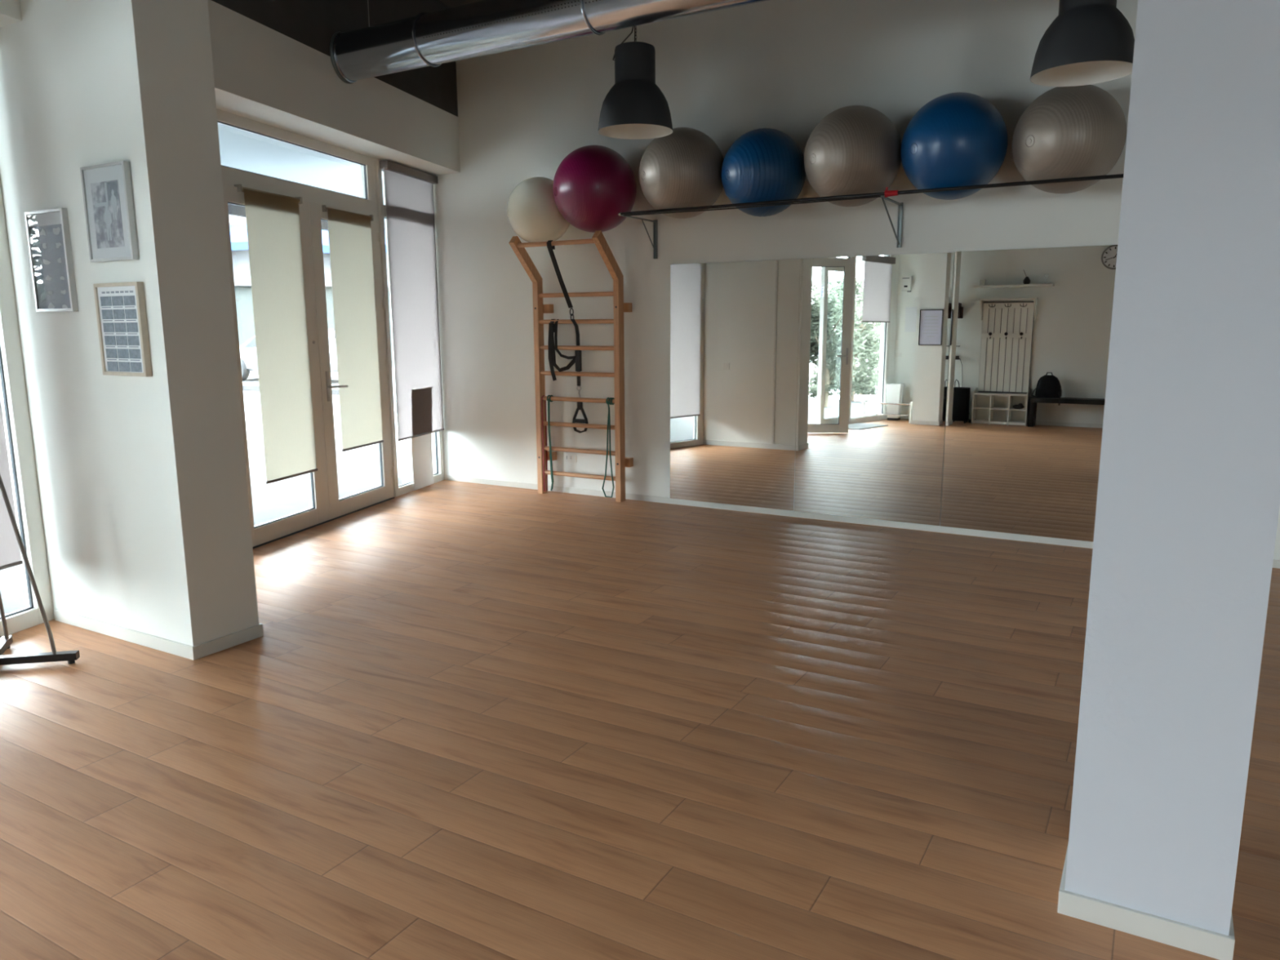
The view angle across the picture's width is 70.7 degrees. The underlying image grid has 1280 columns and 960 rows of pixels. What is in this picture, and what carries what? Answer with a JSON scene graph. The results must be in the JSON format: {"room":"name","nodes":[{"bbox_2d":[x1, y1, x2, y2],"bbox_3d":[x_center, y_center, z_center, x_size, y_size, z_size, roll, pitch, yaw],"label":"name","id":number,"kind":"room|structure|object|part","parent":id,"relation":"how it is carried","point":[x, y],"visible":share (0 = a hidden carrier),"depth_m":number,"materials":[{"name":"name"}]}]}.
{"room":"fitness studio","nodes":[
{"label":"fitness studio","id":0,"kind":"room"},
{"bbox_2d":[0,0,263,660],"bbox_3d":[-2.503,-1.329,4.210,1.282,4.200,0.371,5,11,30],"label":"pillar","id":1,"kind":"structure","parent":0,"point":[142,481],"depth_m":4.08,"materials":[{"name":"white paint"}]},
{"bbox_2d":[24,207,78,311],"bbox_3d":[-2.729,-1.013,4.179,0.314,0.459,0.026,5,11,30],"label":"framed picture","id":2,"kind":"object","parent":1,"relation":"attached to","point":[48,233],"visible":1,"depth_m":4.17,"materials":[{"name":"grey paper"}]},
{"bbox_2d":[29,223,71,309],"bbox_3d":[-2.731,-0.982,4.179,0.286,0.381,0.001,5,11,30],"label":"print","id":3,"kind":"object","parent":2,"relation":"attached to","point":[50,244],"depth_m":4.18,"materials":[{"name":"black paper"}]},
{"bbox_2d":[80,160,139,262],"bbox_3d":[-2.295,-1.154,3.899,0.325,0.402,0.028,5,11,30],"label":"framed picture","id":4,"kind":"object","parent":1,"relation":"attached to","point":[107,188],"visible":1,"depth_m":3.88,"materials":[{"name":"white paper"}]},
{"bbox_2d":[90,179,124,248],"bbox_3d":[-2.302,-1.146,3.896,0.203,0.275,0.002,5,11,30],"label":"print","id":5,"kind":"object","parent":4,"relation":"attached to","point":[107,210],"depth_m":3.89,"materials":[{"name":"grey paper"}]},
{"bbox_2d":[93,281,152,376],"bbox_3d":[-2.282,-0.663,3.978,0.328,0.404,0.030,5,11,30],"label":"framed picture","id":6,"kind":"object","parent":1,"relation":"attached to","point":[120,307],"visible":1,"depth_m":3.96,"materials":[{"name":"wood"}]},
{"bbox_3d":[-2.525,0.742,4.381,1.156,0.062,0.012,5,11,30],"label":"skirting","id":7,"kind":"part","parent":1,"relation":"part of","materials":[{"name":"white paint"}]},
{"bbox_3d":[-1.937,0.760,4.258,0.012,0.062,0.359,5,11,30],"label":"skirting","id":8,"kind":"part","parent":1,"relation":"part of","materials":[{"name":"white paint"}]},
{"bbox_2d":[0,0,460,175],"bbox_3d":[-2.982,-1.279,4.232,0.470,4.300,9.100,2,10,15],"label":"wall","id":9,"kind":"structure","parent":0,"point":[273,66],"depth_m":6.21,"materials":[{"name":"white paint"}]},
{"bbox_2d":[0,177,54,638],"bbox_3d":[-3.272,-0.563,3.789,0.075,2.845,1.435,2,10,15],"label":"window","id":10,"kind":"structure","parent":9,"relation":"in","point":[13,392],"depth_m":4.47,"materials":[{"name":"clear glass"}]},
{"bbox_2d":[0,397,22,569],"bbox_3d":[-3.213,-0.717,3.710,0.075,2.494,1.197,2,10,15],"label":"roller blind","id":11,"kind":"object","parent":10,"relation":"attached to","point":[10,552],"visible":1,"depth_m":4.38,"materials":[{"name":"grey fabric"}]},
{"bbox_3d":[-3.212,0.502,3.925,0.012,0.018,1.143,2,10,15],"label":"rail","id":12,"kind":"part","parent":11,"relation":"part of","materials":[{"name":"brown metal"}]},
{"bbox_2d":[234,184,317,484],"bbox_3d":[-2.525,-0.998,6.330,0.051,1.982,0.649,2,10,15],"label":"roller blind","id":13,"kind":"object","parent":9,"relation":"attached to","point":[273,220],"visible":1,"depth_m":6.31,"materials":[{"name":"beige fabric"}]},
{"bbox_3d":[-2.500,-0.030,6.495,0.012,0.018,0.579,2,10,15],"label":"rail","id":14,"kind":"part","parent":13,"relation":"part of","materials":[{"name":"brown metal"}]},
{"bbox_2d":[217,123,386,231],"bbox_3d":[-4.602,-2.871,6.925,4.180,0.470,16.000,2,10,15],"label":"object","id":15,"kind":"structure","parent":9,"relation":"attached to","point":[241,149],"depth_m":8.84,"materials":[{"name":"grey"}]},
{"bbox_2d":[216,108,395,548],"bbox_3d":[-2.420,-1.086,6.756,0.140,2.845,1.962,2,10,15],"label":"door","id":16,"kind":"structure","parent":9,"relation":"in","point":[325,504],"depth_m":6.79,"materials":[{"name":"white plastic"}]},
{"bbox_3d":[-2.336,-0.730,6.963,0.057,0.230,0.206,2,10,15],"label":"handle","id":17,"kind":"part","parent":16,"relation":"part of","materials":[{"name":"silver metal"}]},
{"bbox_2d":[321,204,383,451],"bbox_3d":[-2.273,-1.190,7.204,0.067,1.863,0.666,2,10,15],"label":"roller blind","id":18,"kind":"object","parent":9,"relation":"attached to","point":[349,233],"visible":1,"depth_m":7.18,"materials":[{"name":"beige fabric"}]},
{"bbox_3d":[-2.335,-1.556,6.823,0.015,0.958,0.015,-2,10,-7],"label":"pull chain","id":19,"kind":"part","parent":18,"relation":"part of","materials":[{"name":"white plastic"}]},
{"bbox_3d":[-2.256,-0.281,7.360,0.012,0.018,0.596,2,10,15],"label":"rail","id":20,"kind":"part","parent":18,"relation":"part of","materials":[{"name":"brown metal"}]},
{"bbox_2d":[375,159,444,497],"bbox_3d":[-2.072,-1.330,8.137,0.075,2.845,0.925,2,10,15],"label":"window","id":21,"kind":"structure","parent":9,"relation":"in","point":[437,439],"depth_m":7.80,"materials":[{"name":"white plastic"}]},
{"bbox_2d":[379,160,444,441],"bbox_3d":[-2.002,-1.563,8.073,0.075,2.345,0.892,2,10,15],"label":"roller blind","id":22,"kind":"object","parent":21,"relation":"attached to","point":[409,192],"visible":1,"depth_m":8.04,"materials":[{"name":"grey fabric"}]},
{"bbox_3d":[-2.115,-2.118,7.545,0.015,0.958,0.015,-2,10,-7],"label":"pull chain","id":23,"kind":"part","parent":22,"relation":"part of","materials":[{"name":"white plastic"}]},
{"bbox_3d":[-2.001,-0.418,8.280,0.012,0.018,0.848,2,10,15],"label":"rail","id":24,"kind":"part","parent":22,"relation":"part of","materials":[{"name":"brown metal"}]},
{"bbox_2d":[438,0,482,8],"bbox_3d":[-0.052,-3.165,2.138,10.310,0.100,8.957,5,11,30],"label":"ceiling","id":25,"kind":"structure","parent":0,"point":[450,3],"depth_m":7.69,"materials":[{"name":"grey paint"}]},
{"bbox_2d":[329,0,768,84],"bbox_3d":[1.611,-2.970,4.200,8.640,1.015,0.340,5,11,30],"label":"air duct","id":26,"kind":"object","parent":25,"relation":"hanging from","point":[484,27],"visible":1,"depth_m":5.60,"materials":[{"name":"silver metal"}]},
{"bbox_2d":[597,26,672,139],"bbox_3d":[-0.033,-2.931,5.516,0.470,1.524,0.470,5,11,30],"label":"pendant lamp","id":27,"kind":"object","parent":25,"relation":"hanging from","point":[634,108],"visible":0.88,"depth_m":5.47,"materials":[{"name":"black metal"}]},
{"bbox_3d":[-0.102,-3.144,5.500,0.153,1.097,0.020,3,10,19],"label":"cord","id":28,"kind":"part","parent":27,"relation":"part of","materials":[{"name":"black plastic"}]},
{"bbox_2d":[1030,0,1134,86],"bbox_3d":[2.154,-2.728,4.268,0.470,1.521,0.470,5,11,30],"label":"pendant lamp","id":29,"kind":"object","parent":25,"relation":"hanging from","point":[1089,42],"visible":0.96,"depth_m":4.24,"materials":[{"name":"black metal"}]},
{"bbox_2d":[0,480,1279,959],"bbox_3d":[0.096,1.092,2.811,9.630,0.120,8.557,5,11,30],"label":"floor","id":30,"kind":"structure","parent":0,"point":[465,721],"depth_m":3.19,"materials":[{"name":"wood"}]},
{"bbox_2d":[0,474,79,665],"bbox_3d":[-2.901,-0.042,3.861,0.575,1.790,0.499,5,11,30],"label":"metal stand","id":31,"kind":"object","parent":30,"relation":"on","point":[6,641],"visible":1,"depth_m":4.02,"materials":[{"name":"black metal"}]},
{"bbox_2d":[410,433,434,490],"bbox_3d":[-2.006,-0.385,8.309,0.018,0.915,0.404,2,10,15],"label":"sheet","id":32,"kind":"object","parent":30,"relation":"on","point":[421,446],"visible":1,"depth_m":8.33,"materials":[{"name":"white"}]},
{"bbox_2d":[382,0,1279,559],"bbox_3d":[2.110,-1.658,6.274,10.400,4.320,0.200,5,11,30],"label":"wall","id":33,"kind":"structure","parent":0,"point":[726,74],"depth_m":7.16,"materials":[{"name":"white paint"}]},
{"bbox_2d":[564,452,576,462],"bbox_3d":[-0.622,-0.200,8.010,0.128,0.084,0.013,5,11,30],"label":"power socket","id":34,"kind":"object","parent":33,"relation":"attached to","point":[568,457],"visible":1,"depth_m":8.01,"materials":[{"name":"white plastic"}]},
{"bbox_2d":[508,230,633,502],"bbox_3d":[-0.569,-0.921,7.589,0.908,2.210,0.456,5,11,30],"label":"wall bars","id":35,"kind":"object","parent":33,"relation":"attached to","point":[620,307],"visible":0.97,"depth_m":7.63,"materials":[{"name":"brown wood"}]},
{"bbox_2d":[506,177,569,242],"bbox_3d":[-0.831,-2.222,7.450,0.537,0.536,0.536,-8,13,-37],"label":"exercise ball","id":36,"kind":"object","parent":35,"relation":"on","point":[533,214],"visible":0.71,"depth_m":7.25,"materials":[{"name":"white plastic"}]},
{"bbox_2d":[541,395,547,491],"bbox_3d":[-0.845,-0.323,7.993,0.014,0.855,0.055,5,11,30],"label":"band","id":37,"kind":"object","parent":35,"relation":"hanging from","point":[543,395],"visible":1,"depth_m":8.00,"materials":[{"name":"red rubber"}]},
{"bbox_2d":[546,395,553,490],"bbox_3d":[-0.778,-0.323,7.949,0.053,0.853,0.072,5,11,30],"label":"tube","id":38,"kind":"object","parent":35,"relation":"hanging from","point":[548,400],"visible":1,"depth_m":7.91,"materials":[{"name":"teal"}]},
{"bbox_2d":[546,240,588,433],"bbox_3d":[-0.687,-1.181,7.599,0.352,1.602,0.357,5,11,30],"label":"trainer","id":39,"kind":"object","parent":35,"relation":"hanging from","point":[553,327],"visible":1,"depth_m":7.73,"materials":[{"name":"black fabric"}]},
{"bbox_2d":[552,145,636,232],"bbox_3d":[-0.355,-2.284,7.086,0.654,0.654,0.654,-9,13,-41],"label":"exercise ball","id":40,"kind":"object","parent":35,"relation":"on","point":[593,184],"visible":0.98,"depth_m":6.85,"materials":[{"name":"pink plastic"}]},
{"bbox_2d":[601,397,614,497],"bbox_3d":[-0.267,-0.274,7.659,0.123,0.856,0.072,5,11,30],"label":"tube","id":41,"kind":"object","parent":35,"relation":"hanging from","point":[608,402],"visible":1,"depth_m":7.62,"materials":[{"name":"teal"}]},
{"bbox_2d":[670,259,799,511],"bbox_3d":[0.721,-0.743,7.118,1.086,1.905,0.014,5,11,29],"label":"wall mirror","id":42,"kind":"object","parent":33,"relation":"attached to","point":[734,326],"visible":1,"depth_m":7.10,"materials":[{"name":"clear glass"}]},
{"bbox_2d":[446,475,1279,568],"bbox_3d":[2.260,0.361,6.422,9.560,0.050,0.012,5,11,30],"label":"baseboard","id":43,"kind":"structure","parent":33,"relation":"attached to","point":[1276,563],"depth_m":6.96,"materials":[{"name":"white paint"}]},
{"bbox_2d":[617,173,1123,258],"bbox_3d":[1.690,-1.748,6.078,3.992,0.319,0.526,5,11,30],"label":"ball rack","id":44,"kind":"object","parent":33,"relation":"attached to","point":[899,237],"visible":0.7,"depth_m":6.09,"materials":[{"name":"black metal"}]},
{"bbox_2d":[639,127,724,218],"bbox_3d":[0.314,-2.282,6.715,0.643,0.644,0.643,3,10,17],"label":"exercise ball","id":45,"kind":"object","parent":44,"relation":"on","point":[682,168],"visible":0.92,"depth_m":6.48,"materials":[{"name":"beige plastic"}]},
{"bbox_3d":[0.717,-1.911,6.318,1.940,0.016,0.012,5,11,30],"label":"cord","id":46,"kind":"part","parent":44,"relation":"part of","materials":[{"name":"black plastic"}]},
{"bbox_2d":[721,128,805,216],"bbox_3d":[0.880,-2.188,6.428,0.597,0.598,0.597,4,11,23],"label":"exercise ball","id":47,"kind":"object","parent":44,"relation":"on","point":[762,164],"visible":0.94,"depth_m":6.21,"materials":[{"name":"blue plastic"}]},
{"bbox_2d":[804,105,901,206],"bbox_3d":[1.432,-2.178,6.079,0.643,0.644,0.643,3,10,17],"label":"exercise ball","id":48,"kind":"object","parent":44,"relation":"on","point":[853,149],"visible":0.97,"depth_m":5.85,"materials":[{"name":"beige plastic"}]},
{"bbox_3d":[1.573,-1.853,5.842,3.980,0.021,0.022,5,11,30],"label":"rail","id":49,"kind":"part","parent":44,"relation":"part of","materials":[{"name":"black metal"}]},
{"bbox_2d":[884,186,898,197],"bbox_3d":[1.623,-1.857,5.812,0.080,0.063,0.048,5,11,30],"label":"clip","id":50,"kind":"object","parent":44,"relation":"attached to","point":[887,193],"visible":1,"depth_m":5.80,"materials":[{"name":"red plastic"}]},
{"bbox_2d":[901,92,1007,199],"bbox_3d":[2.000,-2.125,5.756,0.643,0.644,0.644,4,11,22],"label":"exercise ball","id":51,"kind":"object","parent":44,"relation":"on","point":[956,139],"visible":0.98,"depth_m":5.53,"materials":[{"name":"blue plastic"}]},
{"bbox_2d":[1012,84,1126,193],"bbox_3d":[2.581,-2.054,5.440,0.623,0.624,0.623,3,10,17],"label":"exercise ball","id":52,"kind":"object","parent":44,"relation":"on","point":[1077,131],"visible":0.96,"depth_m":5.22,"materials":[{"name":"beige plastic"}]},
{"bbox_2d":[794,252,954,525],"bbox_3d":[1.671,-0.656,6.578,1.098,1.908,0.014,5,11,29],"label":"wall mirror","id":53,"kind":"object","parent":33,"relation":"attached to","point":[874,331],"visible":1,"depth_m":6.56,"materials":[{"name":"clear glass"}]},
{"bbox_2d":[940,244,1117,542],"bbox_3d":[2.624,-0.569,6.033,1.096,1.912,0.012,5,11,30],"label":"wall mirror","id":54,"kind":"object","parent":33,"relation":"attached to","point":[1031,327],"visible":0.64,"depth_m":6.04,"materials":[{"name":"clear glass"}]},
{"bbox_2d":[1057,0,1279,959],"bbox_3d":[1.315,-0.970,2.019,0.378,4.200,0.372,5,11,30],"label":"pillar","id":55,"kind":"structure","parent":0,"point":[1188,501],"depth_m":2.04,"materials":[{"name":"white paint"}]},
{"bbox_3d":[1.172,1.052,2.470,0.012,0.062,0.360,5,11,30],"label":"skirting","id":56,"kind":"part","parent":55,"relation":"part of","materials":[{"name":"white paint"}]},
{"bbox_3d":[1.238,1.095,2.221,0.378,0.062,0.012,5,11,30],"label":"skirting","id":57,"kind":"part","parent":55,"relation":"part of","materials":[{"name":"white paint"}]},
{"bbox_3d":[1.489,1.082,2.290,0.012,0.062,0.360,5,11,30],"label":"skirting","id":58,"kind":"part","parent":55,"relation":"part of","materials":[{"name":"white paint"}]},
{"label":"outside","id":59,"kind":"structure","parent":0,"visible":0},
{"bbox_2d":[0,367,413,615],"bbox_3d":[-20.216,-3.303,28.843,76.000,0.130,110.000,5,11,30],"label":"pavement","id":60,"kind":"structure","parent":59,"point":[357,468],"depth_m":8.93,"materials":[{"name":"stone"}]},
{"bbox_2d":[239,328,337,381],"bbox_3d":[-9.416,-3.426,24.722,4.337,1.398,1.890,5,11,30],"label":"parked car","id":61,"kind":"object","parent":60,"relation":"on","point":[248,355],"visible":0.1,"depth_m":24.38,"materials":[{"name":"silver metal"}]},
{"bbox_2d":[242,383,338,395],"bbox_3d":[-11.671,-2.416,22.705,12.000,0.130,0.300,5,11,30],"label":"kerb","id":62,"kind":"object","parent":60,"relation":"on","point":[247,387],"visible":0.06,"depth_m":21.01,"materials":[{"name":"grey stone"}]},
{"bbox_2d":[228,214,393,367],"bbox_3d":[-13.617,-7.330,32.393,24.000,6.500,7.300,-4,11,-22],"label":"building","id":63,"kind":"structure","parent":60,"relation":"on","point":[237,224],"depth_m":30.16,"materials":[{"name":"grey"}]}
]}

